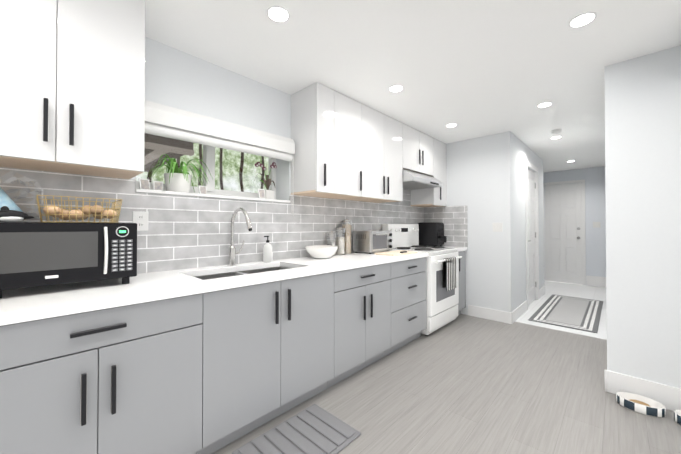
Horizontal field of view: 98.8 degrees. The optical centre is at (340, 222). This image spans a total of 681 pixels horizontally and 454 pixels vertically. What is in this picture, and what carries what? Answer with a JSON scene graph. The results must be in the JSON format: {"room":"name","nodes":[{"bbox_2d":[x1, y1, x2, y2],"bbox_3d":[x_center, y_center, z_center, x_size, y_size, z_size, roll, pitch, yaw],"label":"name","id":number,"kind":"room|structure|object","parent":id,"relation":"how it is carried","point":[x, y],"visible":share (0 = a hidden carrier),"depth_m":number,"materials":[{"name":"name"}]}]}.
{"room":"kitchen","nodes":[
{"label":"kitchen","id":0,"kind":"room"},
{"bbox_2d":[131,37,290,276],"bbox_3d":[-0.132,0.046,3.133,0.300,2.364,11.000,-1,-1,44],"label":"wall","id":1,"kind":"structure","parent":0,"point":[175,78],"depth_m":2.12,"materials":[{"name":"paint"}]},
{"bbox_2d":[0,0,144,178],"bbox_3d":[-1.354,-0.715,1.382,0.349,0.872,0.651,-1,-1,44],"label":"upper cabinet","id":2,"kind":"object","parent":1,"relation":"attached to","point":[72,86],"depth_m":1.31,"materials":[{"name":"white painted wood"},{"name":"light oak"},{"name":"black metal"}]},
{"bbox_2d":[144,133,193,171],"bbox_3d":[-2.175,-0.653,2.252,1.360,0.215,1.500,-1,-1,44],"label":"roof eave","id":3,"kind":"object","parent":1,"relation":"attached to","point":[151,151],"depth_m":2.28,"materials":[{"name":"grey wood"}]},
{"bbox_2d":[135,135,275,198],"bbox_3d":[-1.008,-0.430,2.325,0.070,0.500,1.135,-1,-1,44],"label":"window","id":4,"kind":"structure","parent":1,"relation":"in","point":[209,155],"depth_m":2.29,"materials":[{"name":"white plastic"}]},
{"bbox_2d":[135,189,290,202],"bbox_3d":[-0.909,-0.191,2.229,0.222,0.020,1.135,-1,-1,44],"label":"window sill","id":5,"kind":"structure","parent":1,"relation":"attached to","point":[200,195],"depth_m":2.04,"materials":[{"name":"white wood"}]},
{"bbox_2d":[139,178,162,190],"bbox_3d":[-1.213,-0.242,1.870,0.133,0.075,0.045,0,-1,-37],"label":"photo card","id":6,"kind":"object","parent":5,"relation":"on","point":[145,184],"depth_m":1.87,"materials":[{"name":"white paper"}]},
{"bbox_2d":[149,154,214,192],"bbox_3d":[-1.047,-0.331,1.958,0.316,0.255,0.427,-1,-1,44],"label":"spider plant","id":7,"kind":"object","parent":5,"relation":"on","point":[176,179],"visible":0.94,"depth_m":1.94,"materials":[{"name":"green plant"}]},
{"bbox_2d":[198,185,206,193],"bbox_3d":[-0.989,-0.235,2.098,0.022,0.065,0.055,0,-1,38],"label":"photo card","id":8,"kind":"object","parent":5,"relation":"on","point":[202,189],"depth_m":2.09,"materials":[{"name":"white paper"}]},
{"bbox_2d":[258,189,265,198],"bbox_3d":[-0.645,-0.240,2.389,0.025,0.080,0.060,-1,-1,44],"label":"photo frame","id":9,"kind":"object","parent":5,"relation":"on","point":[261,193],"visible":0.89,"depth_m":2.38,"materials":[{"name":"white plastic"}]},
{"bbox_2d":[254,162,276,198],"bbox_3d":[-0.628,-0.366,2.495,0.163,0.336,0.222,-1,-1,44],"label":"orchid plant","id":10,"kind":"object","parent":5,"relation":"on","point":[267,181],"visible":0.92,"depth_m":2.51,"materials":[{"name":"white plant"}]},
{"bbox_2d":[144,100,294,215],"bbox_3d":[-0.813,-0.394,2.130,0.097,0.665,1.142,-1,-1,44],"label":"roller blind","id":11,"kind":"object","parent":1,"relation":"attached to","point":[171,122],"visible":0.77,"depth_m":2.01,"materials":[{"name":"white fabric"}]},
{"bbox_2d":[0,167,467,273],"bbox_3d":[-1.049,-0.093,1.489,0.636,0.790,7.350,-1,-1,44],"label":"tile backsplash","id":12,"kind":"structure","parent":1,"relation":"attached to","point":[185,232],"depth_m":2.09,"materials":[{"name":"grey tile"}]},
{"bbox_2d":[133,211,147,230],"bbox_3d":[-1.208,-0.011,1.766,0.007,0.117,0.080,-1,-1,44],"label":"electrical outlet plate","id":13,"kind":"object","parent":12,"relation":"attached to","point":[140,218],"visible":0.94,"depth_m":1.77,"materials":[{"name":"white plastic"}]},
{"bbox_2d":[291,82,334,196],"bbox_3d":[-0.248,-0.703,2.546,0.349,0.872,0.195,-1,-1,44],"label":"upper cabinet","id":14,"kind":"object","parent":1,"relation":"attached to","point":[313,106],"depth_m":2.44,"materials":[{"name":"white wood"}]},
{"bbox_2d":[311,91,362,197],"bbox_3d":[-0.053,-0.701,2.751,0.349,0.872,0.371,-1,-1,44],"label":"upper cabinet","id":15,"kind":"object","parent":1,"relation":"attached to","point":[347,148],"depth_m":2.64,"materials":[{"name":"white wood"}]},
{"bbox_2d":[347,104,402,201],"bbox_3d":[0.325,-0.698,3.149,0.349,0.872,0.727,-1,-1,44],"label":"upper cabinet","id":16,"kind":"object","parent":1,"relation":"attached to","point":[382,134],"depth_m":3.01,"materials":[{"name":"white wood"}]},
{"bbox_2d":[403,123,433,175],"bbox_3d":[0.851,-0.875,3.679,0.383,0.507,0.756,-1,-1,44],"label":"upper cabinet","id":17,"kind":"object","parent":1,"relation":"attached to","point":[417,151],"visible":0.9,"depth_m":3.52,"materials":[{"name":"white painted wood"},{"name":"light oak"},{"name":"black metal"}]},
{"bbox_2d":[403,169,442,189],"bbox_3d":[0.885,-0.540,3.643,0.476,0.159,0.752,-1,-1,44],"label":"range hood","id":18,"kind":"object","parent":17,"relation":"attached to","point":[412,180],"visible":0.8,"depth_m":3.49,"materials":[{"name":"silver metal"}]},
{"bbox_2d":[411,138,446,206],"bbox_3d":[1.251,-0.680,4.099,0.383,0.888,0.400,-1,-1,44],"label":"upper cabinet","id":19,"kind":"object","parent":1,"relation":"attached to","point":[432,197],"visible":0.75,"depth_m":3.97,"materials":[{"name":"white painted wood"},{"name":"black metal"}]},
{"bbox_2d":[145,0,680,172],"bbox_3d":[1.732,-1.182,1.478,5.300,0.060,11.150,-1,-1,44],"label":"ceiling","id":20,"kind":"structure","parent":0,"point":[471,69],"depth_m":1.96,"materials":[{"name":"paint"}]},
{"bbox_2d":[267,6,289,22],"bbox_3d":[-0.342,-1.147,1.606,0.124,0.005,0.124,-1,-1,44],"label":"recessed light","id":21,"kind":"object","parent":20,"relation":"in","point":[280,14],"visible":1,"depth_m":1.60,"materials":[{"name":"white"}]},
{"bbox_2d":[389,85,402,91],"bbox_3d":[0.471,-1.139,2.475,0.124,0.005,0.124,-1,-1,44],"label":"recessed light","id":22,"kind":"object","parent":20,"relation":"in","point":[395,88],"visible":1,"depth_m":2.47,"materials":[{"name":"white"}]},
{"bbox_2d":[446,123,456,126],"bbox_3d":[1.286,-1.130,3.384,0.124,0.005,0.124,-1,-1,44],"label":"recessed light","id":23,"kind":"object","parent":20,"relation":"in","point":[451,125],"visible":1,"depth_m":3.38,"materials":[{"name":"white"}]},
{"bbox_2d":[537,102,551,107],"bbox_3d":[1.963,-1.136,2.809,0.124,0.005,0.124,-1,-1,44],"label":"recessed light","id":24,"kind":"object","parent":20,"relation":"in","point":[545,104],"visible":1,"depth_m":2.79,"materials":[{"name":"white"}]},
{"bbox_2d":[551,129,561,133],"bbox_3d":[2.630,-1.116,3.555,0.110,0.030,0.110,-1,-1,44],"label":"smoke detector","id":25,"kind":"object","parent":20,"relation":"attached to","point":[555,131],"visible":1,"depth_m":3.53,"materials":[{"name":"white plastic"}]},
{"bbox_2d":[569,12,596,27],"bbox_3d":[1.368,-1.147,1.651,0.124,0.005,0.124,-1,-1,44],"label":"recessed light","id":26,"kind":"object","parent":20,"relation":"in","point":[583,19],"visible":1,"depth_m":1.64,"materials":[{"name":"white"}]},
{"bbox_2d":[211,314,680,453],"bbox_3d":[0.578,1.228,0.020,5.000,0.060,7.480,-1,-1,44],"label":"floor","id":27,"kind":"structure","parent":0,"point":[463,384],"depth_m":1.99,"materials":[{"name":"grey laminate"}]},
{"bbox_2d":[0,293,202,453],"bbox_3d":[-1.165,0.777,1.349,0.648,0.868,0.798,-1,-1,44],"label":"base cabinet","id":28,"kind":"object","parent":27,"relation":"on","point":[126,379],"visible":0.98,"depth_m":1.17,"materials":[{"name":"grey wood"}]},
{"bbox_2d":[197,272,333,453],"bbox_3d":[-0.573,0.785,1.972,0.648,0.864,0.918,-1,-1,44],"label":"base cabinet","id":29,"kind":"object","parent":27,"relation":"on","point":[268,352],"visible":0.83,"depth_m":1.68,"materials":[{"name":"grey wood"}]},
{"bbox_2d":[232,404,360,453],"bbox_3d":[-0.225,1.203,1.604,0.405,0.020,0.580,-1,-1,44],"label":"mat","id":30,"kind":"object","parent":27,"relation":"on","point":[314,429],"visible":1,"depth_m":1.63,"materials":[{"name":"grey fabric"}]},
{"bbox_2d":[286,263,390,387],"bbox_3d":[-0.005,0.789,2.570,0.648,0.868,0.726,-1,-1,44],"label":"base cabinet","id":31,"kind":"object","parent":27,"relation":"on","point":[362,317],"visible":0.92,"depth_m":2.32,"materials":[{"name":"grey wood"}]},
{"bbox_2d":[385,257,426,355],"bbox_3d":[0.480,0.794,3.081,0.648,0.868,0.680,-1,-1,44],"label":"base cabinet","id":32,"kind":"object","parent":27,"relation":"on","point":[408,279],"visible":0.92,"depth_m":2.85,"materials":[{"name":"grey wood"}]},
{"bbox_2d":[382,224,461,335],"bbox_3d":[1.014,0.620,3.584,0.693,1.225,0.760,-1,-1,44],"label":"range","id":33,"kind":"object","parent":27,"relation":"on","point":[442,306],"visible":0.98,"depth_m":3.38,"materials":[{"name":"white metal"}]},
{"bbox_2d":[443,257,456,290],"bbox_3d":[1.256,0.579,3.354,0.042,0.362,0.280,-1,-1,44],"label":"tea towel","id":34,"kind":"object","parent":33,"relation":"hanging from","point":[449,275],"visible":0.94,"depth_m":3.32,"materials":[{"name":"white fabric"}]},
{"bbox_2d":[458,251,465,314],"bbox_3d":[1.366,0.803,4.014,0.648,0.868,0.329,-1,-1,44],"label":"base cabinet","id":35,"kind":"object","parent":27,"relation":"on","point":[462,282],"visible":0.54,"depth_m":3.85,"materials":[{"name":"grey wood"}]},
{"bbox_2d":[616,391,665,416],"bbox_3d":[1.961,1.186,1.913,0.230,0.060,0.147,-1,-1,44],"label":"pet bowl","id":36,"kind":"object","parent":27,"relation":"on","point":[641,404],"visible":1,"depth_m":1.90,"materials":[{"name":"white ceramic"}]},
{"bbox_2d":[674,410,680,424],"bbox_3d":[2.132,1.184,1.716,0.230,0.060,0.147,-1,-1,44],"label":"pet bowl","id":37,"kind":"object","parent":27,"relation":"on","point":[677,416],"visible":1,"depth_m":1.77,"materials":[{"name":"white ceramic"}]},
{"bbox_3d":[-1.733,0.771,0.750,0.648,0.868,0.848,-1,-1,44],"label":"base cabinet","id":38,"kind":"object","parent":27,"relation":"on","visible":0},
{"bbox_2d":[0,246,466,325],"bbox_3d":[-0.278,0.330,2.297,0.634,0.040,5.091,-1,-1,44],"label":"countertop","id":39,"kind":"structure","parent":38,"relation":"on","point":[20,305],"depth_m":1.41,"materials":[{"name":"white stone"}]},
{"bbox_2d":[0,222,136,298],"bbox_3d":[-1.292,0.150,1.378,0.374,0.302,0.498,-1,-1,44],"label":"microwave","id":40,"kind":"object","parent":39,"relation":"on","point":[35,254],"visible":1,"depth_m":1.26,"materials":[{"name":"black"}]},
{"bbox_2d":[0,187,22,211],"bbox_3d":[-1.453,-0.096,1.279,0.116,0.186,0.113,-1,-1,44],"label":"party hat","id":41,"kind":"object","parent":40,"relation":"on","point":[7,201],"visible":0.38,"depth_m":1.26,"materials":[{"name":"paper"}]},
{"bbox_2d":[0,206,33,221],"bbox_3d":[-1.342,-0.036,1.192,0.060,0.065,0.127,-1,-1,44],"label":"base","id":42,"kind":"object","parent":40,"relation":"on","point":[7,214],"visible":1,"depth_m":1.18,"materials":[{"name":"black plastic"}]},
{"bbox_2d":[0,170,42,221],"bbox_3d":[-1.534,-0.123,1.344,0.059,0.238,0.232,-1,-1,44],"label":"wrap","id":43,"kind":"object","parent":40,"relation":"on","point":[22,195],"visible":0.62,"depth_m":1.38,"materials":[{"name":"clear plastic"}]},
{"bbox_2d":[36,195,122,222],"bbox_3d":[-1.265,-0.059,1.418,0.253,0.116,0.294,-1,-1,44],"label":"wire basket","id":44,"kind":"object","parent":40,"relation":"on","point":[96,211],"visible":0.98,"depth_m":1.39,"materials":[{"name":"gold metal"}]},
{"bbox_2d":[228,208,251,265],"bbox_3d":[-0.678,0.099,2.073,0.303,0.416,0.131,-1,-1,44],"label":"faucet","id":45,"kind":"object","parent":39,"relation":"on","point":[233,252],"visible":1,"depth_m":2.11,"materials":[{"name":"silver metal"}]},
{"bbox_2d":[195,267,290,279],"bbox_3d":[-0.609,0.434,1.955,0.383,0.173,0.758,-1,-1,44],"label":"double-bowl sink","id":46,"kind":"object","parent":39,"relation":"in","point":[205,277],"visible":0.04,"depth_m":2.06,"materials":[{"name":"silver metal"}]},
{"bbox_2d":[263,236,271,262],"bbox_3d":[-0.578,0.206,2.321,0.070,0.208,0.070,-1,-1,44],"label":"soap bottle","id":47,"kind":"object","parent":39,"relation":"on","point":[267,252],"visible":1,"depth_m":2.29,"materials":[{"name":"white plastic"}]},
{"bbox_2d":[305,245,337,258],"bbox_3d":[-0.168,0.260,2.607,0.296,0.105,0.296,-1,-1,44],"label":"mixing bowl","id":48,"kind":"object","parent":39,"relation":"on","point":[321,251],"visible":1,"depth_m":2.51,"materials":[{"name":"white ceramic"}]},
{"bbox_2d":[327,231,335,254],"bbox_3d":[-0.086,0.198,2.819,0.108,0.234,0.100,-1,-1,44],"label":"glass jar","id":49,"kind":"object","parent":39,"relation":"on","point":[330,237],"visible":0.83,"depth_m":2.79,"materials":[{"name":"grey glass"}]},
{"bbox_2d":[335,227,344,254],"bbox_3d":[-0.001,0.176,2.894,0.114,0.279,0.106,-1,-1,44],"label":"glass jar","id":50,"kind":"object","parent":39,"relation":"on","point":[340,242],"visible":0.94,"depth_m":2.86,"materials":[{"name":"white glass"}]},
{"bbox_2d":[342,219,351,253],"bbox_3d":[0.066,0.140,2.993,0.120,0.354,0.112,-1,-1,44],"label":"glass jar","id":51,"kind":"object","parent":39,"relation":"on","point":[347,236],"visible":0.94,"depth_m":2.95,"materials":[{"name":"beige glass"}]},
{"bbox_2d":[353,230,391,253],"bbox_3d":[0.368,0.201,3.184,0.292,0.235,0.386,-1,-1,44],"label":"toaster oven","id":52,"kind":"object","parent":39,"relation":"on","point":[369,241],"visible":1,"depth_m":3.07,"materials":[{"name":"silver metal"}]},
{"bbox_2d":[374,250,417,255],"bbox_3d":[0.579,0.308,3.007,0.230,0.018,0.460,-1,-1,44],"label":"cutting board","id":53,"kind":"object","parent":39,"relation":"on","point":[393,253],"visible":1,"depth_m":2.92,"materials":[{"name":"brown wood"}]},
{"bbox_2d":[418,222,446,245],"bbox_3d":[1.305,0.160,4.102,0.368,0.335,0.255,-1,-1,44],"label":"air fryer","id":54,"kind":"object","parent":39,"relation":"on","point":[431,233],"visible":0.88,"depth_m":4.01,"materials":[{"name":"black plastic"}]},
{"bbox_2d":[446,133,498,314],"bbox_3d":[1.669,0.055,4.064,0.990,2.364,0.130,-1,-1,44],"label":"wall","id":55,"kind":"structure","parent":0,"point":[486,180],"depth_m":3.83,"materials":[{"name":"paint"}]},
{"bbox_2d":[468,305,509,323],"bbox_3d":[1.888,1.165,3.746,0.490,0.140,0.014,-1,-1,44],"label":"baseboard","id":56,"kind":"structure","parent":55,"relation":"attached to","point":[481,312],"depth_m":3.72,"materials":[{"name":"white wood"}]},
{"bbox_2d":[493,223,502,231],"bbox_3d":[1.976,0.054,3.675,0.115,0.115,0.009,-1,-1,44],"label":"light switch","id":57,"kind":"object","parent":55,"relation":"attached to","point":[497,227],"visible":1,"depth_m":3.67,"materials":[{"name":"white plastic"}]},
{"bbox_2d":[499,131,543,311],"bbox_3d":[2.799,0.059,4.418,0.120,2.364,2.200,-1,-1,44],"label":"wall","id":58,"kind":"structure","parent":0,"point":[513,153],"depth_m":3.71,"materials":[{"name":"paint"}]},
{"bbox_2d":[510,160,544,323],"bbox_3d":[2.842,0.173,4.366,0.021,2.135,2.214,-1,-1,44],"label":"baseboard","id":59,"kind":"structure","parent":58,"relation":"attached to","point":[520,310],"depth_m":4.72,"materials":[{"name":"white"}]},
{"bbox_2d":[528,169,536,304],"bbox_3d":[2.913,0.204,4.488,0.088,2.063,0.694,-1,-1,44],"label":"hall door","id":60,"kind":"structure","parent":58,"relation":"in","point":[532,284],"depth_m":4.57,"materials":[{"name":"white wood"}]},
{"bbox_2d":[515,281,606,339],"bbox_3d":[2.857,1.281,5.441,3.240,0.060,3.520,-1,-1,44],"label":"floor","id":61,"kind":"structure","parent":0,"point":[579,291],"depth_m":4.75,"materials":[{"name":"white tile"}]},
{"bbox_2d":[528,294,602,332],"bbox_3d":[3.272,1.235,4.164,0.660,0.006,1.900,-1,-1,44],"label":"rug","id":62,"kind":"object","parent":61,"relation":"on","point":[582,314],"visible":0.86,"depth_m":3.97,"materials":[{"name":"grey fabric"}]},
{"bbox_2d":[543,166,605,276],"bbox_3d":[4.469,0.079,6.452,4.200,2.364,0.150,-1,-1,44],"label":"wall","id":63,"kind":"structure","parent":0,"point":[595,199],"depth_m":5.82,"materials":[{"name":"paint"}]},
{"bbox_2d":[545,183,581,283],"bbox_3d":[4.689,0.215,6.160,0.628,2.073,0.129,-1,-1,44],"label":"entry door","id":64,"kind":"structure","parent":63,"relation":"in","point":[563,232],"depth_m":6.16,"materials":[{"name":"white wood"}]},
{"bbox_2d":[545,179,605,286],"bbox_3d":[4.063,0.196,6.721,3.240,2.135,0.018,-1,-1,44],"label":"baseboard","id":65,"kind":"structure","parent":63,"relation":"attached to","point":[597,281],"depth_m":5.89,"materials":[{"name":"white"}]},
{"bbox_2d":[593,222,600,227],"bbox_3d":[5.066,0.034,5.775,0.115,0.115,0.009,-1,-1,44],"label":"hall light switch","id":66,"kind":"object","parent":63,"relation":"attached to","point":[596,224],"visible":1,"depth_m":5.78,"materials":[{"name":"white plastic"}]},
{"bbox_2d":[604,60,630,375],"bbox_3d":[3.631,0.053,3.828,0.120,2.364,4.810,-1,-1,44],"label":"wall","id":67,"kind":"structure","parent":0,"point":[618,234],"depth_m":2.08,"materials":[{"name":"paint"}]},
{"bbox_2d":[627,45,680,387],"bbox_3d":[2.945,0.025,0.942,2.820,2.364,0.560,-1,-1,44],"label":"wall","id":68,"kind":"structure","parent":0,"point":[653,79],"depth_m":1.96,"materials":[{"name":"paint"}]},
{"bbox_2d":[604,370,680,410],"bbox_3d":[2.995,1.131,1.095,2.974,0.155,0.014,-1,-1,44],"label":"baseboard","id":69,"kind":"structure","parent":68,"relation":"attached to","point":[668,397],"depth_m":1.98,"materials":[{"name":"white"}]},
{"label":"outside","id":70,"kind":"structure","parent":0,"visible":0},
{"bbox_2d":[136,143,268,192],"bbox_3d":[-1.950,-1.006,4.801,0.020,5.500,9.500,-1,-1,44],"label":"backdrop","id":71,"kind":"structure","parent":70,"point":[231,165],"depth_m":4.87,"materials":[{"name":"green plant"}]}
]}

